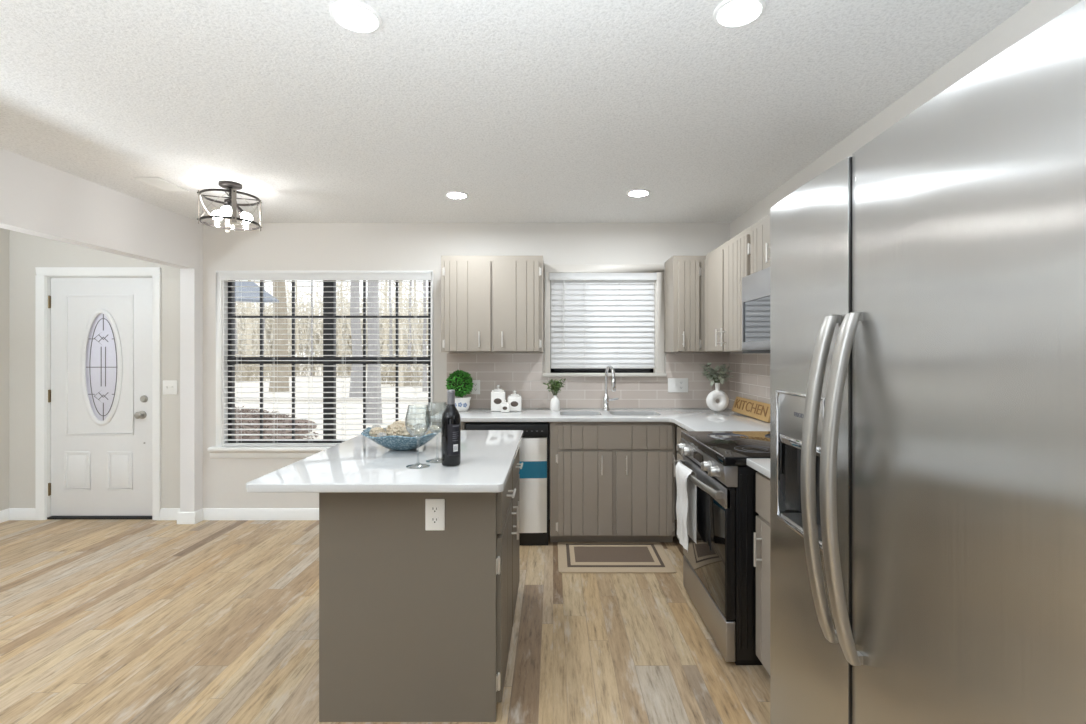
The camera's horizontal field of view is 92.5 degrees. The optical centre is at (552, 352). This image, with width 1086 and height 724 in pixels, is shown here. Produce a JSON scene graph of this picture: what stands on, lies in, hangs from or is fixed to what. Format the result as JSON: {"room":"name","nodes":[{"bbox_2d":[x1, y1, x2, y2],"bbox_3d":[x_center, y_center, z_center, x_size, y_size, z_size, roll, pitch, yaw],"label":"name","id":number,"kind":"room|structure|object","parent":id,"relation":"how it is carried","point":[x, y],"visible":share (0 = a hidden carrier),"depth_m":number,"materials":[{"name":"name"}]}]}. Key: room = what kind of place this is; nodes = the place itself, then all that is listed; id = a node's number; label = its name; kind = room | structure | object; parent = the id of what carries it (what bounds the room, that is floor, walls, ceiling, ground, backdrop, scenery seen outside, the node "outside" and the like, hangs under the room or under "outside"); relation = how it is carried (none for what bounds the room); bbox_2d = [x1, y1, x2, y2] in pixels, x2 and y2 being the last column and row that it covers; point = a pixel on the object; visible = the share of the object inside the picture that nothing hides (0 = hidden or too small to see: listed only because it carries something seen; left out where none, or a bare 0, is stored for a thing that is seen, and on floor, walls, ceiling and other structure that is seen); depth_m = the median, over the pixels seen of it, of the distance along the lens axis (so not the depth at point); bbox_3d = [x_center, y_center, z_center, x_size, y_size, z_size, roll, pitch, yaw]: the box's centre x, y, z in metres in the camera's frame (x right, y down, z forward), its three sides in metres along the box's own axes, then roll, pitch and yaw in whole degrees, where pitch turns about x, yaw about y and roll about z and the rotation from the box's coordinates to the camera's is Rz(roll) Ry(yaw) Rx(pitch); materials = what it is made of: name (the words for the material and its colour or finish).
{"room":"kitchen","nodes":[
{"label":"kitchen","id":0,"kind":"room"},
{"bbox_2d":[0,228,8,510],"bbox_3d":[-4.520,0.150,0.338,0.100,2.440,7.876,0,0,0],"label":"wall","id":1,"kind":"structure","parent":0,"point":[4,233],"depth_m":4.24,"materials":[{"name":"paint"}]},
{"bbox_2d":[0,508,8,522],"bbox_3d":[-4.462,1.323,0.338,0.016,0.094,7.876,0,0,0],"label":"baseboard","id":2,"kind":"structure","parent":1,"relation":"attached to","point":[4,514],"depth_m":4.22,"materials":[{"name":"white paint"}]},
{"bbox_2d":[0,148,202,511],"bbox_3d":[-2.938,0.150,0.338,0.115,2.440,7.876,0,0,0],"label":"wall","id":3,"kind":"structure","parent":0,"point":[38,199],"depth_m":3.59,"materials":[{"name":"white paint"}]},
{"bbox_2d":[9,223,729,519],"bbox_3d":[-1.508,0.150,4.346,6.125,2.440,0.140,0,0,0],"label":"wall","id":4,"kind":"structure","parent":0,"point":[278,246],"depth_m":4.28,"materials":[{"name":"paint"}]},
{"bbox_2d":[9,508,34,519],"bbox_3d":[-4.353,1.323,4.268,0.235,0.094,0.016,0,0,0],"label":"baseboard","id":5,"kind":"structure","parent":4,"relation":"attached to","point":[14,513],"depth_m":4.26,"materials":[{"name":"white paint"}]},
{"bbox_2d":[35,267,160,519],"bbox_3d":[-3.729,0.334,4.266,1.016,2.072,0.019,0,0,0],"label":"trim","id":6,"kind":"structure","parent":4,"relation":"attached to","point":[41,272],"depth_m":4.26,"materials":[{"name":"white paint"}]},
{"bbox_2d":[46,276,151,519],"bbox_3d":[-3.729,0.360,4.318,0.912,2.020,0.156,0,0,0],"label":"door","id":7,"kind":"structure","parent":4,"relation":"in","point":[99,328],"depth_m":4.31,"materials":[{"name":"white paint"}]},
{"bbox_2d":[160,508,179,519],"bbox_3d":[-3.123,1.323,4.268,0.255,0.094,0.016,0,0,0],"label":"baseboard","id":8,"kind":"structure","parent":4,"relation":"attached to","point":[165,513],"depth_m":4.26,"materials":[{"name":"white paint"}]},
{"bbox_2d":[163,380,176,394],"bbox_3d":[-3.147,0.284,4.268,0.118,0.117,0.016,0,0,0],"label":"light switch","id":9,"kind":"object","parent":4,"relation":"attached to","point":[169,386],"visible":1,"depth_m":4.27,"materials":[{"name":"white plastic"}]},
{"bbox_2d":[177,509,202,523],"bbox_3d":[-2.938,1.323,4.210,0.147,0.094,0.098,0,0,0],"label":"baseboard","id":10,"kind":"object","parent":4,"relation":"attached to","point":[195,517],"visible":0.94,"depth_m":4.16,"materials":[{"name":"white paint"}]},
{"bbox_2d":[202,508,318,519],"bbox_3d":[-1.890,1.323,4.268,1.980,0.094,0.016,0,0,0],"label":"baseboard","id":11,"kind":"structure","parent":4,"relation":"attached to","point":[208,513],"depth_m":4.26,"materials":[{"name":"white paint"}]},
{"bbox_2d":[209,451,320,457],"bbox_3d":[-1.879,0.829,4.261,1.867,0.062,0.030,0,0,0],"label":"trim","id":12,"kind":"structure","parent":4,"relation":"attached to","point":[213,454],"depth_m":4.26,"materials":[{"name":"white paint"}]},
{"bbox_2d":[207,446,332,450],"bbox_3d":[-1.869,0.784,4.276,1.878,0.028,0.110,0,0,0],"label":"trim","id":13,"kind":"structure","parent":4,"relation":"attached to","point":[240,448],"depth_m":4.22,"materials":[{"name":"white paint"}]},
{"bbox_2d":[216,271,432,446],"bbox_3d":[-1.877,0.047,4.270,1.786,1.446,0.012,0,0,0],"label":"trim","id":14,"kind":"structure","parent":4,"relation":"attached to","point":[218,281],"depth_m":4.26,"materials":[{"name":"white paint"}]},
{"bbox_2d":[222,273,431,446],"bbox_3d":[-1.857,0.055,4.327,1.731,1.436,0.099,0,0,0],"label":"window","id":15,"kind":"structure","parent":4,"relation":"in","point":[226,291],"depth_m":4.33,"materials":[{"name":"brown metal"}]},
{"bbox_2d":[220,272,430,445],"bbox_3d":[-1.853,0.055,4.271,1.717,1.422,0.076,0,0,0],"label":"window blind","id":16,"kind":"object","parent":15,"relation":"attached to","point":[274,276],"visible":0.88,"depth_m":4.26,"materials":[{"name":"white plastic"}]},
{"bbox_2d":[441,256,543,351],"bbox_3d":[-0.465,-0.375,4.092,0.776,0.734,0.366,0,0,0],"label":"upper cabinet","id":17,"kind":"object","parent":4,"relation":"attached to","point":[489,303],"visible":1,"depth_m":3.94,"materials":[{"name":"beige paint"}]},
{"bbox_2d":[447,353,728,407],"bbox_3d":[0.287,0.226,4.272,2.319,0.456,0.008,0,0,0],"label":"tile backsplash","id":18,"kind":"structure","parent":4,"relation":"attached to","point":[521,373],"depth_m":4.27,"materials":[{"name":"beige tile"}]},
{"bbox_2d":[471,380,479,393],"bbox_3d":[-0.634,0.280,4.264,0.072,0.117,0.009,0,0,0],"label":"wall outlet","id":19,"kind":"object","parent":18,"relation":"attached to","point":[476,383],"visible":0.92,"depth_m":4.26,"materials":[{"name":"white plastic"}]},
{"bbox_2d":[668,378,687,391],"bbox_3d":[1.026,0.265,4.260,0.165,0.117,0.016,0,0,0],"label":"wall outlet","id":20,"kind":"object","parent":18,"relation":"attached to","point":[674,384],"visible":1,"depth_m":4.26,"materials":[{"name":"white plastic"}]},
{"bbox_2d":[549,280,655,372],"bbox_3d":[0.409,-0.245,4.337,0.882,0.836,0.119,0,0,0],"label":"window","id":21,"kind":"structure","parent":4,"relation":"in","point":[551,370],"depth_m":4.35,"materials":[{"name":"brown metal"}]},
{"bbox_2d":[549,273,656,367],"bbox_3d":[0.409,-0.263,4.278,0.876,0.781,0.076,0,0,0],"label":"window blind","id":22,"kind":"object","parent":21,"relation":"attached to","point":[588,331],"visible":1,"depth_m":4.28,"materials":[{"name":"white plastic"}]},
{"bbox_2d":[544,265,664,372],"bbox_3d":[0.422,-0.280,4.267,0.990,0.890,0.018,0,0,0],"label":"trim","id":23,"kind":"structure","parent":4,"relation":"attached to","point":[659,269],"depth_m":4.26,"materials":[{"name":"paint"}]},
{"bbox_2d":[543,373,666,376],"bbox_3d":[0.420,0.178,4.288,1.010,0.027,0.115,0,0,0],"label":"trim","id":24,"kind":"structure","parent":4,"relation":"attached to","point":[544,374],"depth_m":4.23,"materials":[{"name":"paint"}]},
{"bbox_2d":[665,256,705,351],"bbox_3d":[1.185,-0.375,4.092,0.537,0.734,0.366,0,0,0],"label":"upper cabinet","id":25,"kind":"object","parent":4,"relation":"attached to","point":[684,275],"visible":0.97,"depth_m":3.95,"materials":[{"name":"beige paint"}]},
{"bbox_2d":[0,519,769,723],"bbox_3d":[-1.508,1.420,0.358,6.125,0.100,8.116,0,0,0],"label":"floor","id":26,"kind":"structure","parent":0,"point":[103,621],"depth_m":2.49,"materials":[{"name":"brown wood"}]},
{"bbox_2d":[319,446,522,721],"bbox_3d":[-0.514,0.928,2.475,0.708,0.884,1.090,0,0,0],"label":"kitchen island","id":27,"kind":"object","parent":26,"relation":"on","point":[416,623],"visible":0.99,"depth_m":1.93,"materials":[{"name":"beige paint"}]},
{"bbox_2d":[246,430,522,491],"bbox_3d":[-0.625,0.470,2.438,0.903,0.030,1.264,0,0,0],"label":"island countertop","id":28,"kind":"structure","parent":27,"relation":"on","point":[358,463],"depth_m":2.05,"materials":[{"name":"white stone"}]},
{"bbox_2d":[361,427,440,450],"bbox_3d":[-0.708,0.405,2.462,0.364,0.100,0.291,0,0,0],"label":"decorative bowl","id":29,"kind":"object","parent":28,"relation":"on","point":[394,442],"visible":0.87,"depth_m":2.36,"materials":[{"name":"blue tile"}]},
{"bbox_2d":[369,427,384,436],"bbox_3d":[-0.826,0.380,2.447,0.079,0.063,0.074,0,0,0],"label":"ball","id":30,"kind":"object","parent":29,"relation":"in","point":[373,432],"visible":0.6,"depth_m":2.42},
{"bbox_2d":[385,420,414,436],"bbox_3d":[-0.718,0.375,2.442,0.141,0.116,0.135,0,0,0],"label":"ball","id":31,"kind":"object","parent":29,"relation":"in","point":[398,428],"visible":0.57,"depth_m":2.40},
{"bbox_2d":[414,427,430,436],"bbox_3d":[-0.608,0.381,2.430,0.079,0.067,0.081,0,0,0],"label":"ball","id":32,"kind":"object","parent":29,"relation":"in","point":[419,432],"visible":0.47,"depth_m":2.40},
{"bbox_2d":[405,405,430,468],"bbox_3d":[-0.541,0.332,2.085,0.100,0.246,0.100,0,0,0],"label":"wine glass","id":33,"kind":"object","parent":28,"relation":"on","point":[416,464],"visible":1,"depth_m":2.08,"materials":[{"name":"glass"}]},
{"bbox_2d":[425,402,446,462],"bbox_3d":[-0.487,0.332,2.190,0.100,0.246,0.100,0,0,0],"label":"wine glass","id":34,"kind":"object","parent":28,"relation":"on","point":[438,459],"visible":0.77,"depth_m":2.17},
{"bbox_2d":[441,390,460,465],"bbox_3d":[-0.414,0.302,2.112,0.077,0.306,0.077,0,0,0],"label":"wine bottle","id":35,"kind":"object","parent":28,"relation":"on","point":[451,420],"visible":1,"depth_m":2.08,"materials":[{"name":"black glass"}]},
{"bbox_2d":[425,499,444,529],"bbox_3d":[-0.437,0.599,1.926,0.072,0.117,0.009,0,0,0],"label":"wall outlet","id":36,"kind":"object","parent":27,"relation":"attached to","point":[434,508],"visible":1,"depth_m":1.92,"materials":[{"name":"white plastic"}]},
{"bbox_2d":[430,517,438,523],"bbox_3d":[-0.437,0.619,1.923,0.033,0.025,0.004,0,0,0],"label":"receptacle","id":37,"kind":"object","parent":36,"relation":"attached to","point":[433,520],"depth_m":1.92,"materials":[{"name":"white"}]},
{"bbox_2d":[430,506,438,512],"bbox_3d":[-0.437,0.579,1.923,0.033,0.025,0.004,0,0,0],"label":"receptacle","id":38,"kind":"object","parent":36,"relation":"attached to","point":[433,509],"depth_m":1.92,"materials":[{"name":"white"}]},
{"bbox_2d":[432,422,465,429],"bbox_3d":[-0.747,0.928,3.957,0.230,0.884,0.618,0,0,0],"label":"base cabinet","id":39,"kind":"object","parent":26,"relation":"on","point":[463,424],"visible":0.05,"depth_m":3.70,"materials":[{"name":"beige paint"}]},
{"bbox_2d":[465,422,548,544],"bbox_3d":[-0.327,0.932,3.964,0.591,0.875,0.585,0,0,0],"label":"dishwasher","id":40,"kind":"object","parent":26,"relation":"on","point":[534,446],"visible":0.5,"depth_m":3.68,"materials":[{"name":"silver metal"}]},
{"bbox_2d":[466,422,548,435],"bbox_3d":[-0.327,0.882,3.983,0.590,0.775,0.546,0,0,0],"label":"control panel","id":41,"kind":"object","parent":40,"relation":"in","point":[466,422],"depth_m":3.71,"materials":[{"name":"black plastic"}]},
{"bbox_2d":[550,422,674,541],"bbox_3d":[0.423,0.928,3.957,0.890,0.884,0.618,0,0,0],"label":"base cabinet","id":42,"kind":"object","parent":26,"relation":"on","point":[610,481],"visible":1,"depth_m":3.68,"materials":[{"name":"beige paint"}]},
{"bbox_2d":[429,408,769,430],"bbox_3d":[0.286,0.470,3.648,2.322,0.030,1.240,0,0,0],"label":"countertop","id":43,"kind":"structure","parent":42,"relation":"on","point":[689,419],"depth_m":3.73,"materials":[{"name":"white stone"}]},
{"bbox_2d":[446,370,472,410],"bbox_3d":[-0.734,0.291,4.098,0.228,0.328,0.224,0,0,0],"label":"potted topiary","id":44,"kind":"object","parent":43,"relation":"on","point":[459,381],"visible":0.95,"depth_m":4.04,"materials":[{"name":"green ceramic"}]},
{"bbox_2d":[455,396,470,410],"bbox_3d":[-0.735,0.401,4.100,0.184,0.108,0.184,0,0,0],"label":"pot","id":45,"kind":"object","parent":44,"relation":"attached to","point":[462,403],"depth_m":4.04,"materials":[{"name":"white ceramic"}]},
{"bbox_2d":[491,385,505,410],"bbox_3d":[-0.432,0.353,4.109,0.112,0.203,0.091,0,0,0],"label":"canister","id":46,"kind":"object","parent":43,"relation":"on","point":[498,395],"visible":0.94,"depth_m":4.07,"materials":[{"name":"white ceramic"}]},
{"bbox_2d":[501,400,509,411],"bbox_3d":[-0.368,0.408,4.004,0.066,0.093,0.054,0,0,0],"label":"canister","id":47,"kind":"object","parent":43,"relation":"on","point":[505,406],"visible":1,"depth_m":3.98,"materials":[{"name":"white ceramic"}]},
{"bbox_2d":[501,404,509,411],"bbox_3d":[-0.368,0.424,4.005,0.066,0.062,0.053,0,0,0],"label":"jar","id":48,"kind":"object","parent":47,"relation":"attached to","point":[504,407],"depth_m":3.98,"materials":[{"name":"white ceramic"}]},
{"bbox_2d":[508,390,521,410],"bbox_3d":[-0.302,0.375,4.109,0.108,0.159,0.088,0,0,0],"label":"canister","id":49,"kind":"object","parent":43,"relation":"on","point":[515,400],"visible":0.92,"depth_m":4.07,"materials":[{"name":"white ceramic"}]},
{"bbox_2d":[508,397,521,410],"bbox_3d":[-0.302,0.401,4.110,0.108,0.108,0.086,0,0,0],"label":"jar","id":50,"kind":"object","parent":49,"relation":"attached to","point":[515,403],"depth_m":4.07,"materials":[{"name":"white ceramic"}]},
{"bbox_2d":[550,395,559,410],"bbox_3d":[0.016,0.395,4.110,0.072,0.120,0.072,0,0,0],"label":"bud vase","id":51,"kind":"object","parent":43,"relation":"on","point":[554,403],"visible":1,"depth_m":4.08,"materials":[{"name":"white ceramic"}]},
{"bbox_2d":[544,378,565,394],"bbox_3d":[0.011,0.277,4.104,0.167,0.157,0.122,0,0,23],"label":"sprigs","id":52,"kind":"object","parent":51,"relation":"in","point":[555,388],"visible":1,"depth_m":4.09,"materials":[{"name":"green"}]},
{"bbox_2d":[603,365,618,409],"bbox_3d":[0.459,0.275,4.080,0.127,0.360,0.200,0,0,0],"label":"faucet","id":53,"kind":"object","parent":43,"relation":"on","point":[606,399],"visible":1,"depth_m":4.13,"materials":[{"name":"silver metal"}]},
{"bbox_2d":[706,383,728,411],"bbox_3d":[1.281,0.343,4.050,0.172,0.223,0.068,0,0,0],"label":"ring vase","id":54,"kind":"object","parent":43,"relation":"on","point":[717,393],"visible":1,"depth_m":4.02,"materials":[{"name":"white ceramic"}]},
{"bbox_2d":[701,363,733,386],"bbox_3d":[1.275,0.168,4.052,0.257,0.190,0.236,0,0,0],"label":"sprigs","id":55,"kind":"object","parent":54,"relation":"in","point":[721,375],"visible":1,"depth_m":4.02,"materials":[{"name":"green"}]},
{"bbox_2d":[732,397,769,422],"bbox_3d":[1.416,0.396,3.715,0.047,0.117,0.680,0,0,0],"label":"sign","id":56,"kind":"object","parent":43,"relation":"on","point":[751,408],"visible":0.97,"depth_m":3.67,"materials":[{"name":"brown wood"}]},
{"bbox_2d":[558,542,676,572],"bbox_3d":[0.404,1.364,3.494,0.739,0.011,0.523,0,0,0],"label":"kitchen rug","id":57,"kind":"object","parent":26,"relation":"on","point":[573,557],"visible":1,"depth_m":3.45,"materials":[{"name":"beige fabric"}]},
{"bbox_2d":[674,426,686,545],"bbox_3d":[1.140,0.928,3.360,0.610,0.884,0.650,0,0,0],"label":"base cabinet","id":58,"kind":"object","parent":26,"relation":"on","point":[679,429],"visible":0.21,"depth_m":3.60,"materials":[{"name":"beige paint"}]},
{"bbox_2d":[677,431,769,664],"bbox_3d":[1.064,0.910,2.640,0.757,0.920,0.756,0,0,0],"label":"range","id":59,"kind":"object","parent":26,"relation":"on","point":[719,571],"visible":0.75,"depth_m":2.32,"materials":[{"name":"black metal"}]},
{"bbox_2d":[675,462,696,550],"bbox_3d":[0.692,0.799,2.730,0.063,0.410,0.237,0,0,0],"label":"dish towel","id":60,"kind":"object","parent":59,"relation":"hanging from","point":[686,489],"visible":0.98,"depth_m":2.71,"materials":[{"name":"fabric"}]},
{"bbox_2d":[681,431,769,465],"bbox_3d":[1.093,0.473,2.640,0.701,0.041,0.756,0,0,0],"label":"cooktop","id":61,"kind":"object","parent":59,"relation":"in","point":[721,448],"depth_m":2.60,"materials":[{"name":"black glass"}]},
{"bbox_2d":[754,472,769,674],"bbox_3d":[1.140,0.928,1.907,0.610,0.884,0.675,0,0,0],"label":"base cabinet","id":62,"kind":"object","parent":26,"relation":"on","point":[762,534],"visible":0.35,"depth_m":2.16,"materials":[{"name":"beige paint"}]},
{"bbox_2d":[747,458,769,477],"bbox_3d":[1.141,0.470,1.905,0.610,0.030,0.690,0,0,0],"label":"countertop","id":63,"kind":"structure","parent":62,"relation":"on","point":[762,465],"depth_m":2.14,"materials":[{"name":"white stone"}]},
{"bbox_2d":[770,0,1085,723],"bbox_3d":[0.983,0.477,1.040,0.875,1.785,0.917,0,0,0],"label":"refrigerator","id":64,"kind":"object","parent":26,"relation":"on","point":[928,285],"visible":1,"depth_m":0.83,"materials":[{"name":"silver metal"}]},
{"bbox_2d":[0,0,1031,222],"bbox_3d":[-1.508,-1.120,0.358,6.125,0.100,8.116,0,0,0],"label":"ceiling","id":65,"kind":"structure","parent":0,"point":[536,111],"depth_m":2.19,"materials":[{"name":"paint"}]},
{"bbox_2d":[134,177,188,191],"bbox_3d":[-2.473,-1.065,3.295,0.159,0.010,0.260,0,0,0],"label":"ceiling vent","id":66,"kind":"object","parent":65,"relation":"in","point":[157,182],"visible":1,"depth_m":3.28,"materials":[{"name":"metal"}]},
{"bbox_2d":[197,180,261,231],"bbox_3d":[-2.040,-0.933,3.290,0.326,0.274,0.326,0,0,0],"label":"flush light","id":67,"kind":"object","parent":65,"relation":"attached to","point":[226,210],"visible":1,"depth_m":3.26,"materials":[{"name":"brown metal"}]},
{"bbox_2d":[211,204,225,220],"bbox_3d":[-2.109,-0.897,3.307,0.114,0.113,0.064,0,0,0],"label":"bulb","id":68,"kind":"object","parent":67,"relation":"attached to","point":[217,213],"depth_m":3.29,"materials":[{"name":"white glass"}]},
{"bbox_2d":[221,202,231,215],"bbox_3d":[-2.010,-0.897,3.224,0.069,0.113,0.112,0,0,0],"label":"bulb","id":69,"kind":"object","parent":67,"relation":"attached to","point":[227,209],"depth_m":3.19,"materials":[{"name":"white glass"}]},
{"bbox_2d":[237,205,252,222],"bbox_3d":[-1.992,-0.897,3.345,0.091,0.113,0.100,0,0,0],"label":"bulb","id":70,"kind":"object","parent":67,"relation":"attached to","point":[247,216],"depth_m":3.33,"materials":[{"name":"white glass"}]},
{"bbox_2d":[330,0,382,32],"bbox_3d":[-0.625,-1.065,1.655,0.158,0.009,0.158,0,0,0],"label":"recessed light","id":71,"kind":"object","parent":65,"relation":"in","point":[355,16],"visible":1,"depth_m":1.65,"materials":[{"name":"white paint"}]},
{"bbox_2d":[445,191,468,198],"bbox_3d":[-0.650,-1.065,3.515,0.158,0.009,0.158,0,0,0],"label":"recessed light","id":72,"kind":"object","parent":65,"relation":"in","point":[451,194],"visible":1,"depth_m":3.50,"materials":[{"name":"white paint"}]},
{"bbox_2d":[627,189,649,196],"bbox_3d":[0.570,-1.065,3.470,0.158,0.009,0.158,0,0,0],"label":"recessed light","id":73,"kind":"object","parent":65,"relation":"in","point":[636,192],"visible":1,"depth_m":3.46,"materials":[{"name":"white paint"}]},
{"bbox_2d":[713,0,766,27],"bbox_3d":[0.582,-1.065,1.625,0.158,0.009,0.158,0,0,0],"label":"recessed light","id":74,"kind":"object","parent":65,"relation":"in","point":[729,13],"visible":1,"depth_m":1.63,"materials":[{"name":"white paint"}]},
{"bbox_2d":[730,0,1081,352],"bbox_3d":[1.505,0.150,0.338,0.100,2.440,7.876,0,0,0],"label":"wall","id":75,"kind":"structure","parent":0,"point":[1036,13],"depth_m":2.03,"materials":[{"name":"paint"}]},
{"bbox_2d":[705,226,750,351],"bbox_3d":[1.279,-0.375,3.488,0.350,0.734,0.906,0,0,0],"label":"upper cabinet","id":76,"kind":"object","parent":75,"relation":"attached to","point":[726,266],"visible":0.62,"depth_m":3.42,"materials":[{"name":"beige paint"}]},
{"bbox_2d":[729,353,769,408],"bbox_3d":[1.451,0.226,2.918,0.008,0.456,2.716,0,0,0],"label":"tile backsplash","id":77,"kind":"structure","parent":75,"relation":"attached to","point":[751,371],"depth_m":3.81,"materials":[{"name":"beige tile"}]},
{"bbox_2d":[751,214,769,273],"bbox_3d":[1.279,-0.594,2.647,0.350,0.297,0.771,0,0,0],"label":"upper cabinet","id":78,"kind":"object","parent":75,"relation":"attached to","point":[760,231],"visible":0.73,"depth_m":2.85,"materials":[{"name":"beige paint"}]},
{"bbox_2d":[742,267,769,352],"bbox_3d":[1.247,-0.218,2.640,0.396,0.440,0.752,0,0,0],"label":"microwave","id":79,"kind":"object","parent":78,"relation":"attached to","point":[755,286],"visible":0.27,"depth_m":2.81,"materials":[{"name":"silver metal"}]},
{"label":"outside","id":80,"kind":"structure","parent":0,"visible":0},
{"bbox_2d":[235,364,427,438],"bbox_3d":[-10.000,1.870,47.213,100.000,0.200,85.574,0,0,0],"label":"ground","id":81,"kind":"structure","parent":80,"point":[237,384],"depth_m":17.87,"materials":[{"name":"snow"}]},
{"bbox_2d":[235,282,259,373],"bbox_3d":[-26.237,-2.794,44.515,5.333,9.229,4.248,0,0,23],"label":"bare tree","id":82,"kind":"object","parent":81,"relation":"on","point":[236,332],"visible":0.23,"depth_m":43.94,"materials":[{"name":"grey plant"}]},
{"bbox_2d":[235,354,270,380],"bbox_3d":[-19.715,0.882,32.962,4.384,1.800,2.058,0,0,0],"label":"brush","id":83,"kind":"object","parent":81,"relation":"on","point":[254,366],"visible":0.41,"depth_m":32.81,"materials":[{"name":"plant"}]},
{"bbox_2d":[235,280,272,373],"bbox_3d":[-22.379,-3.405,38.367,5.075,10.458,6.721,0,0,43],"label":"bare tree","id":84,"kind":"object","parent":81,"relation":"on","point":[249,327],"visible":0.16,"depth_m":37.91,"materials":[{"name":"plant"}]},
{"bbox_2d":[235,282,278,301],"bbox_3d":[-4.965,0.362,7.150,2.870,2.815,0.900,0,0,0],"label":"porch roof","id":85,"kind":"structure","parent":81,"relation":"on","point":[239,291],"depth_m":7.01,"materials":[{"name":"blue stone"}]},
{"bbox_2d":[237,280,289,367],"bbox_3d":[-28.148,-4.978,49.813,6.965,13.598,8.148,0,0,-29],"label":"bare tree","id":86,"kind":"object","parent":81,"relation":"on","point":[239,280],"visible":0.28,"depth_m":49.97,"materials":[{"name":"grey plant"}]},
{"bbox_2d":[238,364,290,378],"bbox_3d":[-20.053,1.048,35.955,4.040,1.469,2.081,0,0,0],"label":"brush","id":87,"kind":"object","parent":81,"relation":"on","point":[241,364],"visible":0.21,"depth_m":35.89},
{"bbox_2d":[235,405,318,438],"bbox_3d":[-8.118,1.637,12.373,4.251,0.381,11.368,0,0,-41],"label":"mulch bed","id":88,"kind":"object","parent":81,"relation":"on","point":[237,410],"visible":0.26,"depth_m":11.56,"materials":[{"name":"brown plant"}]},
{"bbox_2d":[269,280,288,391],"bbox_3d":[-12.267,-5.117,23.991,3.338,13.909,4.799,0,0,32],"label":"bare tree","id":89,"kind":"object","parent":81,"relation":"on","point":[279,291],"visible":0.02,"depth_m":23.76,"materials":[{"name":"grey plant"}]},
{"bbox_2d":[267,280,320,370],"bbox_3d":[-22.833,-3.411,45.804,5.681,10.464,5.406,0,0,-38],"label":"bare tree","id":90,"kind":"object","parent":81,"relation":"on","point":[296,314],"visible":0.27,"depth_m":45.94,"materials":[{"name":"plant"}]},
{"bbox_2d":[265,280,350,375],"bbox_3d":[-18.618,-3.680,40.156,7.155,11.004,6.002,0,0,-37],"label":"bare tree","id":91,"kind":"object","parent":81,"relation":"on","point":[311,294],"visible":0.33,"depth_m":39.93,"materials":[{"name":"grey plant"}]},
{"bbox_2d":[289,356,340,375],"bbox_3d":[-18.786,1.001,40.031,5.000,1.563,2.144,0,0,0],"label":"brush","id":92,"kind":"object","parent":81,"relation":"on","point":[315,365],"visible":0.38,"depth_m":39.91,"materials":[{"name":"plant"}]},
{"bbox_2d":[235,398,427,400],"bbox_3d":[-10.000,1.745,19.500,100.000,0.050,1.000,0,0,0],"label":"kerb","id":93,"kind":"object","parent":81,"relation":"on","point":[236,399],"visible":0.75,"depth_m":19.23,"materials":[{"name":"grey concrete"}]},
{"bbox_2d":[236,280,427,365],"bbox_3d":[-31.592,-5.495,71.205,40.379,14.987,12.492,0,0,0],"label":"woodland","id":94,"kind":"object","parent":81,"relation":"on","point":[269,327],"visible":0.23,"depth_m":67.86,"materials":[{"name":"plant"}]},
{"bbox_2d":[313,280,366,374],"bbox_3d":[-17.066,-2.178,42.181,5.817,8.014,4.053,0,0,30],"label":"bare tree","id":95,"kind":"object","parent":81,"relation":"on","point":[346,289],"visible":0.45,"depth_m":41.92,"materials":[{"name":"plant"}]},
{"bbox_2d":[320,364,366,375],"bbox_3d":[-15.130,1.019,37.951,3.817,1.523,1.885,0,0,0],"label":"brush","id":96,"kind":"object","parent":81,"relation":"on","point":[350,365],"visible":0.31,"depth_m":37.77,"materials":[{"name":"plant"}]},
{"bbox_2d":[349,280,362,396],"bbox_3d":[-7.588,-4.176,19.704,2.776,12.012,4.713,0,0,15],"label":"bare tree","id":97,"kind":"object","parent":81,"relation":"on","point":[354,291],"visible":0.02,"depth_m":19.85,"materials":[{"name":"grey plant"}]},
{"bbox_2d":[366,280,381,422],"bbox_3d":[-4.129,-3.682,13.037,3.135,11.004,3.359,0,0,9],"label":"bare tree","id":98,"kind":"object","parent":81,"relation":"on","point":[371,291],"visible":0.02,"depth_m":12.87,"materials":[{"name":"grey plant"}]},
{"bbox_2d":[361,280,406,368],"bbox_3d":[-15.201,-3.982,47.731,4.596,11.611,6.622,0,0,0],"label":"bare tree","id":99,"kind":"object","parent":81,"relation":"on","point":[386,283],"visible":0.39,"depth_m":47.89,"materials":[{"name":"plant"}]},
{"bbox_2d":[360,280,427,368],"bbox_3d":[-11.069,-3.661,34.227,5.710,10.972,6.207,0,0,-31],"label":"bare tree","id":100,"kind":"object","parent":81,"relation":"on","point":[389,291],"visible":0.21,"depth_m":33.93,"materials":[{"name":"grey plant"}]},
{"bbox_2d":[362,280,426,386],"bbox_3d":[-8.031,-4.565,27.024,5.924,12.772,8.717,0,0,-16],"label":"bare tree","id":101,"kind":"object","parent":81,"relation":"on","point":[401,384],"visible":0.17,"depth_m":26.91,"materials":[{"name":"plant"}]},
{"bbox_2d":[380,280,413,369],"bbox_3d":[-11.377,-3.189,37.541,4.068,10.020,6.036,0,0,0],"label":"bare tree","id":102,"kind":"object","parent":81,"relation":"on","point":[410,299],"visible":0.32,"depth_m":37.89,"materials":[{"name":"grey plant"}]},
{"bbox_2d":[366,364,427,385],"bbox_3d":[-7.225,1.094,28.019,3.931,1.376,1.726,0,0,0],"label":"brush","id":103,"kind":"object","parent":81,"relation":"on","point":[421,366],"visible":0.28,"depth_m":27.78,"materials":[{"name":"plant"}]},
{"bbox_2d":[382,280,427,383],"bbox_3d":[-7.952,-4.270,30.064,5.605,12.186,8.574,0,0,12],"label":"bare tree","id":104,"kind":"object","parent":81,"relation":"on","point":[409,290],"visible":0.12,"depth_m":29.92,"materials":[{"name":"plant"}]},
{"bbox_2d":[384,280,427,391],"bbox_3d":[-5.792,-2.722,23.966,4.490,9.087,4.610,0,0,-27],"label":"bare tree","id":105,"kind":"object","parent":81,"relation":"on","point":[424,384],"visible":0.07,"depth_m":23.93,"materials":[{"name":"grey plant"}]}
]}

